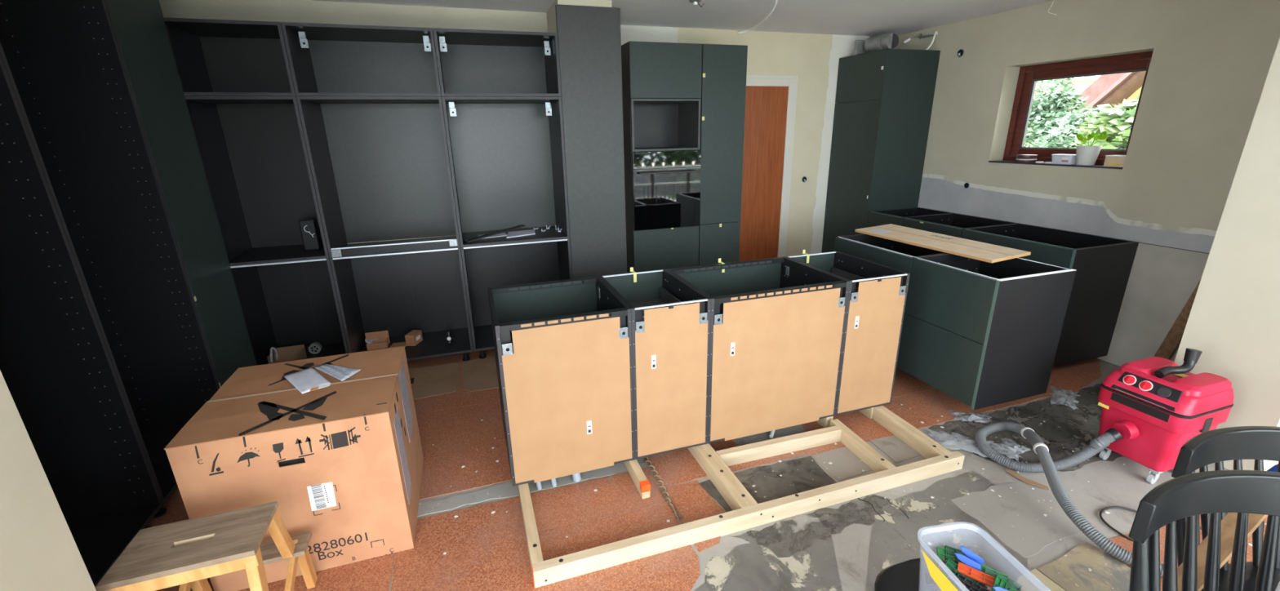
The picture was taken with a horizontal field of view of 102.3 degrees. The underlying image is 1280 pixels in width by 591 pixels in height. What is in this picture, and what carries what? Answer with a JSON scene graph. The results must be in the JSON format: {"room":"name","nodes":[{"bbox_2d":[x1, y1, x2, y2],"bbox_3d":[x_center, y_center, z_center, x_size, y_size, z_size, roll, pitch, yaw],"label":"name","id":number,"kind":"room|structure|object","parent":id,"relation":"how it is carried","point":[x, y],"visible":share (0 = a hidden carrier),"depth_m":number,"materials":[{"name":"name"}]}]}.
{"room":"kitchen under renovation","nodes":[
{"label":"kitchen under renovation","id":0,"kind":"room"},
{"bbox_2d":[0,370,96,590],"bbox_3d":[-1.862,0.198,0.783,1.046,2.505,0.410,-7,19,-17],"label":"wall","id":1,"kind":"structure","parent":0,"point":[39,551],"depth_m":1.18,"materials":[{"name":"paint"}]},
{"bbox_2d":[159,0,547,324],"bbox_3d":[-2.171,-0.833,4.033,2.975,2.505,0.530,-7,19,-17],"label":"wall","id":2,"kind":"structure","parent":0,"point":[277,11],"depth_m":3.49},
{"bbox_2d":[163,17,296,96],"bbox_3d":[-2.435,-1.425,3.170,0.599,0.398,0.508,-7,19,-17],"label":"upper cabinet","id":3,"kind":"object","parent":2,"relation":"attached to","point":[213,57],"visible":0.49,"depth_m":3.28,"materials":[{"name":"black laminate"}]},
{"bbox_2d":[184,95,328,266],"bbox_3d":[-2.422,-0.759,3.383,0.599,0.998,0.508,-7,19,-17],"label":"upper cabinet","id":4,"kind":"object","parent":2,"relation":"attached to","point":[253,151],"visible":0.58,"depth_m":3.50,"materials":[{"name":"black laminate"}]},
{"bbox_2d":[298,218,320,250],"bbox_3d":[-2.272,-0.419,3.546,0.090,0.210,0.064,-7,19,-17],"label":"tool case","id":5,"kind":"object","parent":4,"relation":"on","point":[308,229],"visible":1,"depth_m":3.52,"materials":[{"name":"black plastic"}]},
{"bbox_2d":[280,22,441,96],"bbox_3d":[-1.760,-1.506,3.382,0.819,0.398,0.508,-7,19,-17],"label":"upper cabinet","id":6,"kind":"object","parent":2,"relation":"attached to","point":[326,60],"visible":0.93,"depth_m":3.52,"materials":[{"name":"black laminate"}]},
{"bbox_2d":[296,96,460,257],"bbox_3d":[-1.747,-0.839,3.595,0.819,0.998,0.509,-7,19,-17],"label":"upper cabinet","id":7,"kind":"object","parent":2,"relation":"attached to","point":[380,166],"visible":0.97,"depth_m":3.75,"materials":[{"name":"black laminate"}]},
{"bbox_2d":[432,27,561,96],"bbox_3d":[-1.000,-1.597,3.622,0.780,0.398,0.508,-7,19,-17],"label":"upper cabinet","id":8,"kind":"object","parent":2,"relation":"attached to","point":[471,62],"visible":0.91,"depth_m":3.78,"materials":[{"name":"black laminate"}]},
{"bbox_2d":[441,96,569,247],"bbox_3d":[-0.987,-0.930,3.835,0.780,0.998,0.508,-7,19,-17],"label":"upper cabinet","id":9,"kind":"object","parent":2,"relation":"attached to","point":[507,153],"visible":0.99,"depth_m":4.01,"materials":[{"name":"black laminate"}]},
{"bbox_2d":[477,232,507,238],"bbox_3d":[-1.125,-0.460,3.943,0.204,0.004,0.141,-10,20,-25],"label":"leaflet","id":10,"kind":"object","parent":9,"relation":"on","point":[502,233],"visible":0.57,"depth_m":3.93,"materials":[{"name":"white paper"}]},
{"bbox_2d":[463,224,525,242],"bbox_3d":[-1.077,-0.465,3.837,0.468,0.065,0.065,-15,22,-37],"label":"vent grille","id":11,"kind":"object","parent":9,"relation":"on","point":[486,235],"visible":1,"depth_m":3.82,"materials":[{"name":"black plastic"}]},
{"bbox_2d":[506,229,535,238],"bbox_3d":[-0.920,-0.479,3.987,0.240,0.007,0.250,-7,19,-17],"label":"manual","id":12,"kind":"object","parent":9,"relation":"on","point":[523,233],"visible":1,"depth_m":3.97,"materials":[{"name":"white paper"}]},
{"bbox_2d":[546,0,612,32],"bbox_3d":[-0.509,-0.956,4.321,0.375,2.505,1.000,-7,19,-17],"label":"wall","id":13,"kind":"structure","parent":0,"point":[551,13],"depth_m":3.54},
{"bbox_2d":[95,345,1267,590],"bbox_3d":[0.926,0.934,2.620,7.600,0.126,6.400,-7,19,-17],"label":"floor","id":14,"kind":"structure","parent":0,"point":[844,546],"depth_m":2.36,"materials":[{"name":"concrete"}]},
{"bbox_2d":[0,53,163,589],"bbox_3d":[-2.330,-0.005,1.546,0.601,2.445,0.734,-7,19,-17],"label":"tall carcase","id":15,"kind":"object","parent":14,"relation":"on","point":[57,370],"visible":0.79,"depth_m":2.03,"materials":[{"name":"black laminate"}]},
{"bbox_2d":[0,0,218,518],"bbox_3d":[-2.565,-0.213,2.213,0.601,2.445,0.734,-7,19,-17],"label":"tall carcase","id":16,"kind":"object","parent":14,"relation":"on","point":[62,60],"visible":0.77,"depth_m":2.50,"materials":[{"name":"black laminate"}]},
{"bbox_2d":[104,0,257,388],"bbox_3d":[-2.513,-0.422,2.872,0.062,2.440,0.535,-7,19,-17],"label":"tall cabinet","id":17,"kind":"object","parent":14,"relation":"on","point":[139,27],"visible":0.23,"depth_m":2.80,"materials":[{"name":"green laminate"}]},
{"bbox_2d":[95,501,317,590],"bbox_3d":[-1.343,0.956,1.679,0.385,0.498,0.459,-7,19,-18],"label":"step stool","id":18,"kind":"object","parent":14,"relation":"on","point":[185,553],"visible":1,"depth_m":1.54,"materials":[{"name":"brown wood"}]},
{"bbox_2d":[230,257,349,365],"bbox_3d":[-2.405,0.139,3.669,0.599,0.883,0.508,-7,19,-17],"label":"base cabinet","id":19,"kind":"object","parent":14,"relation":"on","point":[287,304],"depth_m":3.83,"materials":[{"name":"black laminate"}]},
{"bbox_2d":[266,344,307,364],"bbox_3d":[-2.499,0.424,3.648,0.200,0.150,0.113,-7,19,-17],"label":"carton","id":20,"kind":"object","parent":19,"relation":"on","point":[295,353],"visible":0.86,"depth_m":3.69,"materials":[{"name":"cardboard"}]},
{"bbox_2d":[164,346,423,590],"bbox_3d":[-1.380,0.695,2.242,0.698,0.658,0.669,-7,19,-17],"label":"cardboard box","id":21,"kind":"object","parent":14,"relation":"on","point":[341,462],"visible":0.97,"depth_m":1.98,"materials":[{"name":"brown"}]},
{"bbox_2d":[283,367,330,394],"bbox_3d":[-1.421,0.357,2.199,0.255,0.008,0.112,14,23,40],"label":"pouch","id":22,"kind":"object","parent":21,"relation":"on","point":[304,380],"visible":0.99,"depth_m":2.19,"materials":[{"name":"plastic"}]},
{"bbox_2d":[310,383,330,391],"bbox_3d":[-1.310,0.377,2.112,0.075,0.001,0.025,-12,21,-30],"label":"tab","id":23,"kind":"object","parent":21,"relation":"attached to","point":[326,385],"visible":1,"depth_m":2.11,"materials":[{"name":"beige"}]},
{"bbox_2d":[312,364,361,381],"bbox_3d":[-1.336,0.325,2.290,0.260,0.009,0.107,11,21,33],"label":"pouch","id":24,"kind":"object","parent":21,"relation":"on","point":[341,373],"visible":1,"depth_m":2.27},
{"bbox_2d":[329,235,473,360],"bbox_3d":[-1.731,0.059,3.882,0.819,0.883,0.508,-7,19,-17],"label":"base cabinet","id":25,"kind":"object","parent":14,"relation":"on","point":[399,293],"visible":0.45,"depth_m":4.05,"materials":[{"name":"black laminate"}]},
{"bbox_2d":[364,330,390,350],"bbox_3d":[-2.016,0.344,3.943,0.160,0.105,0.104,-7,19,-17],"label":"carton","id":26,"kind":"object","parent":25,"relation":"on","point":[377,340],"visible":1,"depth_m":3.96,"materials":[{"name":"cardboard"}]},
{"bbox_2d":[366,337,389,350],"bbox_3d":[-2.010,0.370,3.951,0.140,0.050,0.100,-7,19,-17],"label":"cardboard box","id":27,"kind":"object","parent":26,"relation":"on","point":[372,343],"depth_m":3.92,"materials":[{"name":"cardboard"}]},
{"bbox_2d":[389,342,406,347],"bbox_3d":[-1.859,0.383,3.981,0.132,0.003,0.101,-5,18,-13],"label":"scrap","id":28,"kind":"object","parent":25,"relation":"on","point":[401,344],"visible":0.64,"depth_m":3.98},
{"bbox_2d":[404,329,422,346],"bbox_3d":[-1.757,0.330,4.006,0.071,0.085,0.120,1,18,6],"label":"carton","id":29,"kind":"object","parent":25,"relation":"on","point":[413,338],"visible":1,"depth_m":3.96,"materials":[{"name":"cardboard"}]},
{"bbox_2d":[445,331,453,343],"bbox_3d":[-1.482,0.326,4.000,0.044,0.095,0.067,-7,19,-17],"label":"pipe stub","id":30,"kind":"object","parent":25,"relation":"on","point":[448,334],"visible":1,"depth_m":3.98,"materials":[{"name":"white plastic"}]},
{"bbox_2d":[408,362,460,399],"bbox_3d":[-1.807,0.637,3.502,1.115,0.006,0.506,-7,19,-17],"label":"cardboard sheet","id":31,"kind":"object","parent":14,"relation":"on","point":[433,380],"visible":0.19,"depth_m":3.61,"materials":[{"name":"brown"}]},
{"bbox_2d":[462,356,498,391],"bbox_3d":[-0.990,0.547,3.739,0.575,0.004,0.545,-7,19,-17],"label":"cardboard sheet","id":32,"kind":"object","parent":14,"relation":"on","point":[477,375],"visible":0.45,"depth_m":3.68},
{"bbox_2d":[460,238,572,358],"bbox_3d":[-0.970,-0.032,4.121,0.780,0.883,0.508,-7,19,-17],"label":"base cabinet","id":33,"kind":"object","parent":14,"relation":"on","point":[484,267],"visible":0.52,"depth_m":4.27,"materials":[{"name":"black laminate"}]},
{"bbox_2d":[535,481,542,490],"bbox_3d":[-0.491,0.903,2.491,0.024,0.072,0.039,-14,22,-35],"label":"conduit","id":34,"kind":"object","parent":14,"relation":"on","point":[539,486],"visible":0.52,"depth_m":2.48,"materials":[{"name":"grey"}]},
{"bbox_2d":[551,478,556,487],"bbox_3d":[-0.422,0.896,2.510,0.024,0.072,0.039,-14,22,-35],"label":"conduit","id":35,"kind":"object","parent":14,"relation":"on","point":[553,482],"visible":0.56,"depth_m":2.50,"materials":[{"name":"grey"}]},
{"bbox_2d":[487,275,635,486],"bbox_3d":[-0.415,0.391,2.649,0.599,0.804,0.624,-7,19,-17],"label":"base cabinet","id":36,"kind":"object","parent":14,"relation":"on","point":[563,353],"visible":1,"depth_m":2.38,"materials":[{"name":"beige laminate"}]},
{"bbox_2d":[572,472,581,481],"bbox_3d":[-0.316,0.881,2.551,0.042,0.076,0.056,-14,22,-35],"label":"conduit","id":37,"kind":"object","parent":14,"relation":"on","point":[577,477],"visible":0.48,"depth_m":2.54,"materials":[{"name":"grey"}]},
{"bbox_2d":[555,4,626,279],"bbox_3d":[-0.329,-0.790,3.866,0.447,2.458,0.022,-7,19,-17],"label":"panel","id":38,"kind":"object","parent":14,"relation":"on","point":[589,37],"visible":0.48,"depth_m":3.74,"materials":[{"name":"grey"}]},
{"bbox_2d":[623,459,650,499],"bbox_3d":[-0.067,0.831,2.677,0.042,0.074,0.606,-7,19,-17],"label":"timber offcut","id":39,"kind":"object","parent":14,"relation":"on","point":[641,482],"visible":0.55,"depth_m":2.46,"materials":[{"name":"brown wood"}]},
{"bbox_2d":[599,266,711,459],"bbox_3d":[0.056,0.318,2.801,0.399,0.825,0.639,-7,19,-17],"label":"base cabinet","id":40,"kind":"object","parent":14,"relation":"on","point":[670,317],"visible":0.91,"depth_m":2.53,"materials":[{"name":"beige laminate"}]},
{"bbox_2d":[644,457,677,517],"bbox_3d":[0.100,0.914,2.489,0.036,0.024,0.465,-7,19,-17],"label":"wire","id":41,"kind":"object","parent":14,"relation":"on","point":[646,460],"visible":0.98,"depth_m":2.49,"materials":[{"name":"orange metal"}]},
{"bbox_2d":[621,40,702,273],"bbox_3d":[0.134,-0.928,4.546,0.600,2.284,0.591,-7,19,-17],"label":"tall cabinet","id":42,"kind":"object","parent":14,"relation":"on","point":[661,82],"visible":0.53,"depth_m":4.27,"materials":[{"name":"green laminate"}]},
{"bbox_2d":[632,150,701,231],"bbox_3d":[0.171,-0.921,4.428,0.590,0.626,0.462,-7,19,-17],"label":"oven","id":43,"kind":"object","parent":42,"relation":"in","point":[667,184],"visible":1,"depth_m":4.25,"materials":[{"name":"black glass"}]},
{"bbox_2d":[659,487,681,519],"bbox_3d":[0.137,0.954,2.377,0.010,0.005,0.229,-8,19,-21],"label":"wire","id":44,"kind":"object","parent":14,"relation":"on","point":[660,487],"visible":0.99,"depth_m":2.37,"materials":[{"name":"orange metal"}]},
{"bbox_2d":[661,487,684,518],"bbox_3d":[0.148,0.953,2.381,0.007,0.005,0.229,-8,19,-21],"label":"wire","id":45,"kind":"object","parent":14,"relation":"on","point":[661,487],"visible":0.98,"depth_m":2.35,"materials":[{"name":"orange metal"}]},
{"bbox_2d":[698,44,747,265],"bbox_3d":[0.607,-0.986,4.698,0.398,2.284,0.586,-7,19,-17],"label":"tall cabinet","id":46,"kind":"object","parent":14,"relation":"on","point":[724,67],"visible":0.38,"depth_m":4.33,"materials":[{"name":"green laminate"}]},
{"bbox_2d":[517,405,964,588],"bbox_3d":[0.432,0.798,2.759,2.131,0.079,1.108,-7,19,-17],"label":"base frame","id":47,"kind":"object","parent":14,"relation":"on","point":[747,513],"visible":0.82,"depth_m":2.36,"materials":[{"name":"brown wood"}]},
{"bbox_2d":[666,256,849,444],"bbox_3d":[0.625,0.252,2.981,0.799,0.829,0.639,-7,19,-17],"label":"base cabinet","id":48,"kind":"object","parent":14,"relation":"on","point":[777,324],"visible":0.91,"depth_m":2.71,"materials":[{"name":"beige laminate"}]},
{"bbox_2d":[768,430,774,438],"bbox_3d":[0.748,0.763,2.902,0.022,0.030,0.108,6,19,22],"label":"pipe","id":49,"kind":"object","parent":14,"relation":"on","point":[771,433],"visible":0.5,"depth_m":2.86,"materials":[{"name":"white"}]},
{"bbox_2d":[784,249,910,415],"bbox_3d":[1.194,0.182,3.159,0.399,0.825,0.639,-7,19,-17],"label":"base cabinet","id":50,"kind":"object","parent":14,"relation":"on","point":[877,293],"visible":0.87,"depth_m":2.89,"materials":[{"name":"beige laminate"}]},
{"bbox_2d":[432,404,1266,554],"bbox_3d":[0.817,0.875,2.605,3.572,0.003,2.258,-7,19,-17],"label":"crumbs","id":51,"kind":"object","parent":14,"relation":"on","point":[780,461],"visible":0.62,"depth_m":2.47,"materials":[{"name":"white"}]},
{"bbox_2d":[821,48,940,253],"bbox_3d":[2.371,-1.196,5.237,0.603,2.293,0.634,-7,19,-17],"label":"tall cabinet","id":52,"kind":"object","parent":14,"relation":"on","point":[884,98],"visible":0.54,"depth_m":4.90,"materials":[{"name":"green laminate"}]},
{"bbox_2d":[854,40,864,54],"bbox_3d":[2.110,-2.379,4.954,0.090,0.140,0.020,-7,19,-17],"label":"duct elbow","id":53,"kind":"object","parent":52,"relation":"on","point":[859,49],"visible":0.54,"depth_m":4.94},
{"bbox_2d":[863,32,898,52],"bbox_3d":[2.234,-2.364,4.836,0.241,0.175,0.489,0,18,5],"label":"ventilation duct","id":54,"kind":"object","parent":52,"relation":"on","point":[884,41],"visible":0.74,"depth_m":4.68,"materials":[{"name":"grey"}]},
{"bbox_2d":[925,31,937,49],"bbox_3d":[2.668,-2.320,4.701,0.102,0.166,0.040,-3,18,-5],"label":"loose cable","id":55,"kind":"object","parent":52,"relation":"on","point":[935,32],"visible":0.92,"depth_m":4.69,"materials":[{"name":"white plastic"}]},
{"bbox_2d":[833,233,947,365],"bbox_3d":[1.841,0.045,3.719,0.568,0.870,0.719,-7,19,-17],"label":"base cabinet","id":56,"kind":"object","parent":14,"relation":"on","point":[895,255],"visible":0.24,"depth_m":3.67,"materials":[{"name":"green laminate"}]},
{"bbox_2d":[854,223,1031,262],"bbox_3d":[2.024,-0.383,3.576,0.436,0.019,1.172,-7,19,-17],"label":"board","id":57,"kind":"object","parent":56,"relation":"on","point":[983,251],"visible":1,"depth_m":3.44,"materials":[{"name":"brown wood"}]},
{"bbox_2d":[873,557,941,590],"bbox_3d":[0.804,1.025,1.417,0.310,0.450,0.310,-7,19,-17],"label":"round stool","id":58,"kind":"object","parent":14,"relation":"on","point":[908,575],"visible":0.5,"depth_m":1.43,"materials":[{"name":"black paint"}]},
{"bbox_2d":[917,521,1050,590],"bbox_3d":[0.813,0.736,1.245,0.184,0.203,0.278,-4,18,-9],"label":"tub","id":59,"kind":"object","parent":58,"relation":"on","point":[935,577],"visible":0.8,"depth_m":1.26,"materials":[{"name":"grey"}]},
{"bbox_2d":[936,546,959,564],"bbox_3d":[0.799,0.670,1.318,0.077,0.037,0.031,2,18,10],"label":"plastic packer","id":60,"kind":"object","parent":59,"relation":"in","point":[940,551],"visible":0.46,"depth_m":1.32,"materials":[{"name":"green"}]},
{"bbox_2d":[944,545,968,564],"bbox_3d":[0.819,0.668,1.316,0.077,0.039,0.030,4,18,15],"label":"plastic packer","id":61,"kind":"object","parent":59,"relation":"in","point":[950,553],"visible":0.47,"depth_m":1.32,"materials":[{"name":"green"}]},
{"bbox_2d":[945,558,979,584],"bbox_3d":[0.785,0.683,1.259,0.074,0.033,0.033,16,24,42],"label":"plastic packer","id":62,"kind":"object","parent":59,"relation":"in","point":[949,563],"visible":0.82,"depth_m":1.27,"materials":[{"name":"green"}]},
{"bbox_2d":[946,568,988,590],"bbox_3d":[0.785,0.698,1.223,0.100,0.024,0.045,16,24,42],"label":"grid packer","id":63,"kind":"object","parent":59,"relation":"in","point":[968,583],"visible":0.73,"depth_m":1.23,"materials":[{"name":"grey plastic"}]},
{"bbox_2d":[957,561,995,587],"bbox_3d":[0.820,0.680,1.251,0.086,0.023,0.025,10,21,32],"label":"plastic packer","id":64,"kind":"object","parent":59,"relation":"in","point":[974,574],"visible":0.89,"depth_m":1.25,"materials":[{"name":"orange"}]},
{"bbox_2d":[978,563,1008,578],"bbox_3d":[0.854,0.684,1.260,0.076,0.035,0.027,10,21,32],"label":"plastic packer","id":65,"kind":"object","parent":59,"relation":"in","point":[983,567],"visible":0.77,"depth_m":1.26,"materials":[{"name":"green"}]},
{"bbox_2d":[954,552,981,570],"bbox_3d":[0.810,0.660,1.275,0.060,0.032,0.012,9,20,30],"label":"wedge","id":66,"kind":"object","parent":65,"relation":"on","point":[964,559],"visible":1,"depth_m":1.27,"materials":[{"name":"blue"}]},
{"bbox_2d":[960,546,983,564],"bbox_3d":[0.826,0.650,1.285,0.056,0.037,0.012,9,20,30],"label":"wedge","id":67,"kind":"object","parent":65,"relation":"on","point":[968,553],"visible":1,"depth_m":1.28,"materials":[{"name":"blue"}]},
{"bbox_2d":[991,574,1008,590],"bbox_3d":[0.837,0.691,1.204,0.025,0.030,0.076,15,24,41],"label":"plastic packer","id":68,"kind":"object","parent":59,"relation":"in","point":[998,581],"visible":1,"depth_m":1.22,"materials":[{"name":"green"}]},
{"bbox_2d":[991,586,1009,590],"bbox_3d":[0.851,0.693,1.188,0.068,0.026,0.016,7,19,23],"label":"wedge","id":69,"kind":"object","parent":68,"relation":"on","point":[995,588],"visible":1,"depth_m":1.20,"materials":[{"name":"blue"}]},
{"bbox_2d":[984,568,1022,590],"bbox_3d":[0.870,0.693,1.239,0.076,0.036,0.026,11,22,34],"label":"plastic packer","id":70,"kind":"object","parent":59,"relation":"in","point":[1011,584],"visible":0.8,"depth_m":1.23,"materials":[{"name":"green"}]},
{"bbox_2d":[866,207,951,227],"bbox_3d":[2.550,-0.370,4.979,0.600,0.870,0.407,-7,19,-17],"label":"base cabinet","id":71,"kind":"object","parent":14,"relation":"on","point":[876,218],"visible":0.2,"depth_m":4.93,"materials":[{"name":"black laminate"}]},
{"bbox_2d":[901,213,1016,238],"bbox_3d":[2.712,-0.226,4.519,0.601,0.870,0.606,-7,19,-17],"label":"base cabinet","id":72,"kind":"object","parent":14,"relation":"on","point":[953,224],"visible":0.21,"depth_m":4.50,"materials":[{"name":"black laminate"}]},
{"bbox_2d":[896,253,1075,409],"bbox_3d":[2.047,0.227,3.135,0.571,0.872,0.568,-7,19,-17],"label":"base cabinet","id":73,"kind":"object","parent":14,"relation":"on","point":[982,334],"visible":0.97,"depth_m":2.92,"materials":[{"name":"black laminate"}]},
{"bbox_2d":[1005,468,1048,490],"bbox_3d":[1.866,0.891,2.488,0.055,0.002,0.182,-12,21,-31],"label":"scrap","id":74,"kind":"object","parent":14,"relation":"on","point":[1008,470],"visible":1,"depth_m":2.48,"materials":[{"name":"wood"}]},
{"bbox_2d":[961,223,1138,367],"bbox_3d":[2.941,-0.024,3.872,0.603,0.870,0.820,-7,19,-17],"label":"base cabinet","id":75,"kind":"object","parent":14,"relation":"on","point":[1103,265],"visible":0.45,"depth_m":3.53,"materials":[{"name":"black laminate"}]},
{"bbox_2d":[975,422,1163,577],"bbox_3d":[2.038,0.847,2.227,0.545,0.245,1.361,0,18,2],"label":"hose","id":76,"kind":"object","parent":14,"relation":"on","point":[1046,465],"visible":0.88,"depth_m":2.49,"materials":[{"name":"grey"}]},
{"bbox_2d":[1098,506,1201,541],"bbox_3d":[2.430,0.950,2.268,0.893,0.009,0.214,-5,18,-12],"label":"power cord","id":77,"kind":"object","parent":14,"relation":"on","point":[1111,507],"visible":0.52,"depth_m":2.25,"materials":[{"name":"grey plastic"}]},
{"bbox_2d":[1097,356,1234,484],"bbox_3d":[2.498,0.610,2.502,0.399,0.517,0.354,-7,19,-17],"label":"vacuum","id":78,"kind":"object","parent":14,"relation":"on","point":[1154,417],"visible":0.88,"depth_m":2.39,"materials":[{"name":"red plastic"}]},
{"bbox_2d":[1156,387,1171,397],"bbox_3d":[2.380,0.441,2.341,0.027,0.041,0.048,-7,19,-17],"label":"socket","id":79,"kind":"object","parent":78,"relation":"attached to","point":[1161,392],"depth_m":2.34,"materials":[{"name":"grey"}]},
{"bbox_2d":[1154,347,1202,377],"bbox_3d":[2.541,0.324,2.428,0.212,0.132,0.068,-7,19,-17],"label":"hose nozzle","id":80,"kind":"object","parent":78,"relation":"on","point":[1192,356],"visible":0.98,"depth_m":2.42,"materials":[{"name":"black plastic"}]},
{"bbox_2d":[1154,278,1201,359],"bbox_3d":[3.432,0.164,3.249,0.022,0.853,0.224,-7,19,-17],"label":"plank","id":81,"kind":"object","parent":14,"relation":"on","point":[1171,341],"visible":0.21,"depth_m":3.28,"materials":[{"name":"brown wood"}]},
{"bbox_2d":[1128,470,1279,590],"bbox_3d":[1.262,0.893,1.014,0.450,0.931,0.496,-3,18,-5],"label":"spindle chair","id":82,"kind":"object","parent":14,"relation":"on","point":[1242,492],"visible":1,"depth_m":1.10,"materials":[{"name":"black paint"}]},
{"bbox_2d":[1161,512,1267,590],"bbox_3d":[1.478,0.649,1.320,0.326,0.180,0.051,-8,19,-22],"label":"batten","id":83,"kind":"object","parent":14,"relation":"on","point":[1255,520],"visible":0.36,"depth_m":1.32,"materials":[{"name":"brown wood"}]},
{"bbox_2d":[1171,426,1279,590],"bbox_3d":[1.676,0.835,1.317,0.450,0.841,0.496,-3,18,-5],"label":"spindle chair","id":84,"kind":"object","parent":14,"relation":"on","point":[1260,444],"visible":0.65,"depth_m":1.41,"materials":[{"name":"black paint"}]},
{"bbox_2d":[1266,463,1278,471],"bbox_3d":[1.965,0.571,1.543,0.198,0.135,0.149,-7,19,-17],"label":"bag","id":85,"kind":"object","parent":84,"relation":"hanging from","point":[1274,468],"visible":0.03,"depth_m":1.56,"materials":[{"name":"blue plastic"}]},
{"bbox_2d":[311,0,1053,35],"bbox_3d":[0.878,-1.578,1.819,7.600,0.150,6.400,-7,19,-17],"label":"ceiling","id":86,"kind":"structure","parent":0,"point":[838,17],"depth_m":3.99,"materials":[{"name":"paint"}]},
{"bbox_2d":[688,0,703,6],"bbox_3d":[0.385,-2.024,3.566,0.083,0.042,0.096,11,21,33],"label":"ceiling box","id":87,"kind":"object","parent":86,"relation":"attached to","point":[695,2],"visible":1,"depth_m":3.55,"materials":[{"name":"white"}]},
{"bbox_2d":[737,0,777,34],"bbox_3d":[0.907,-2.108,3.905,0.079,0.109,0.761,-4,18,-9],"label":"hanging cable","id":88,"kind":"object","parent":86,"relation":"hanging from","point":[775,1],"visible":1,"depth_m":3.91,"materials":[{"name":"white plastic"}]},
{"bbox_2d":[620,24,871,256],"bbox_3d":[1.223,-1.291,5.269,3.550,2.505,0.200,-7,19,-17],"label":"wall","id":89,"kind":"structure","parent":0,"point":[813,57],"depth_m":5.10,"materials":[{"name":"paint"}]},
{"bbox_2d":[738,74,798,261],"bbox_3d":[1.121,-1.071,5.195,0.903,2.133,0.052,-7,19,-17],"label":"door","id":90,"kind":"structure","parent":89,"relation":"in","point":[771,100],"depth_m":5.16,"materials":[{"name":"brown wood"}]},
{"bbox_2d":[894,0,1279,366],"bbox_3d":[3.205,-0.984,4.189,0.300,2.505,3.190,-7,19,-17],"label":"wall","id":91,"kind":"structure","parent":0,"point":[1211,62],"depth_m":3.46,"materials":[{"name":"paint"}]},
{"bbox_2d":[917,34,933,38],"bbox_3d":[2.653,-2.399,4.769,0.073,0.007,0.130,-7,19,-17],"label":"cable plate","id":92,"kind":"object","parent":91,"relation":"attached to","point":[929,35],"visible":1,"depth_m":4.75,"materials":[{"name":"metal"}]},
{"bbox_2d":[956,48,964,57],"bbox_3d":[2.799,-2.123,4.510,0.020,0.071,0.072,-7,19,-17],"label":"socket hole","id":93,"kind":"object","parent":91,"relation":"attached to","point":[960,52],"visible":1,"depth_m":4.51,"materials":[{"name":"grey"}]},
{"bbox_2d":[988,50,1153,168],"bbox_3d":[3.220,-1.366,3.861,0.230,0.750,0.977,-7,19,-17],"label":"window","id":94,"kind":"structure","parent":91,"relation":"in","point":[1028,77],"depth_m":4.00,"materials":[{"name":"brown wood"}]},
{"bbox_2d":[1015,158,1037,162],"bbox_3d":[3.106,-1.088,4.144,0.142,0.029,0.142,-7,19,-17],"label":"tin","id":95,"kind":"object","parent":94,"relation":"on","point":[1018,160],"visible":0.88,"depth_m":4.09,"materials":[{"name":"silver"}]},
{"bbox_2d":[1016,154,1038,158],"bbox_3d":[3.105,-1.116,4.135,0.142,0.029,0.142,-7,19,-17],"label":"tin","id":96,"kind":"object","parent":95,"relation":"on","point":[1018,156],"visible":1,"depth_m":4.09,"materials":[{"name":"silver"}]},
{"bbox_2d":[1051,153,1075,164],"bbox_3d":[3.206,-1.030,3.888,0.107,0.070,0.157,-7,19,-17],"label":"plastic tub","id":97,"kind":"object","parent":94,"relation":"on","point":[1060,158],"visible":0.8,"depth_m":3.85,"materials":[{"name":"white plastic"}]},
{"bbox_2d":[1075,130,1107,165],"bbox_3d":[3.250,-1.068,3.735,0.159,0.236,0.155,9,20,29],"label":"potted plant","id":98,"kind":"object","parent":94,"relation":"on","point":[1086,155],"visible":1,"depth_m":3.71,"materials":[{"name":"green plant"}]},
{"bbox_2d":[1103,155,1125,167],"bbox_3d":[3.320,-0.931,3.564,0.114,0.075,0.124,-7,19,-17],"label":"box","id":99,"kind":"object","parent":94,"relation":"on","point":[1117,161],"visible":0.73,"depth_m":3.55,"materials":[{"name":"cardboard"}]},
{"bbox_2d":[1173,37,1279,470],"bbox_3d":[3.766,-0.474,2.557,1.935,2.505,0.410,-7,19,-17],"label":"wall","id":100,"kind":"structure","parent":0,"point":[1233,319],"depth_m":2.40,"materials":[{"name":"paint"}]},
{"bbox_2d":[1263,462,1278,471],"bbox_3d":[3.773,0.756,2.708,1.710,0.070,0.014,-7,19,-17],"label":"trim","id":101,"kind":"structure","parent":100,"relation":"attached to","point":[1266,468],"depth_m":2.45,"materials":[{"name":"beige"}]},
{"label":"outside","id":102,"kind":"structure","parent":0,"visible":0},
{"bbox_3d":[12.653,-1.935,11.717,20.690,0.200,34.000,-7,19,-17],"label":"garden","id":103,"kind":"object","parent":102,"visible":0},
{"bbox_2d":[1023,77,1088,146],"bbox_3d":[5.884,-1.989,7.687,1.024,2.605,1.212,-7,19,-17],"label":"bush","id":104,"kind":"object","parent":103,"relation":"on","point":[1047,109],"visible":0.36,"depth_m":7.26,"materials":[{"name":"green plant"}]},
{"bbox_2d":[1032,104,1102,147],"bbox_3d":[5.749,-1.416,6.784,0.849,2.071,1.142,-7,19,-17],"label":"bush","id":105,"kind":"object","parent":103,"relation":"on","point":[1068,131],"visible":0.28,"depth_m":6.63,"materials":[{"name":"green plant"}]},
{"bbox_2d":[1023,71,1146,146],"bbox_3d":[9.874,-4.965,12.001,8.100,5.500,14.000,-7,19,-17],"label":"house","id":106,"kind":"structure","parent":103,"relation":"on","point":[1110,89],"depth_m":7.97,"materials":[{"name":"beige"}]},
{"bbox_2d":[1071,94,1139,149],"bbox_3d":[5.118,-1.050,5.603,0.703,2.112,1.048,-7,19,-17],"label":"bush","id":107,"kind":"object","parent":103,"relation":"on","point":[1117,121],"visible":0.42,"depth_m":5.38,"materials":[{"name":"green plant"}]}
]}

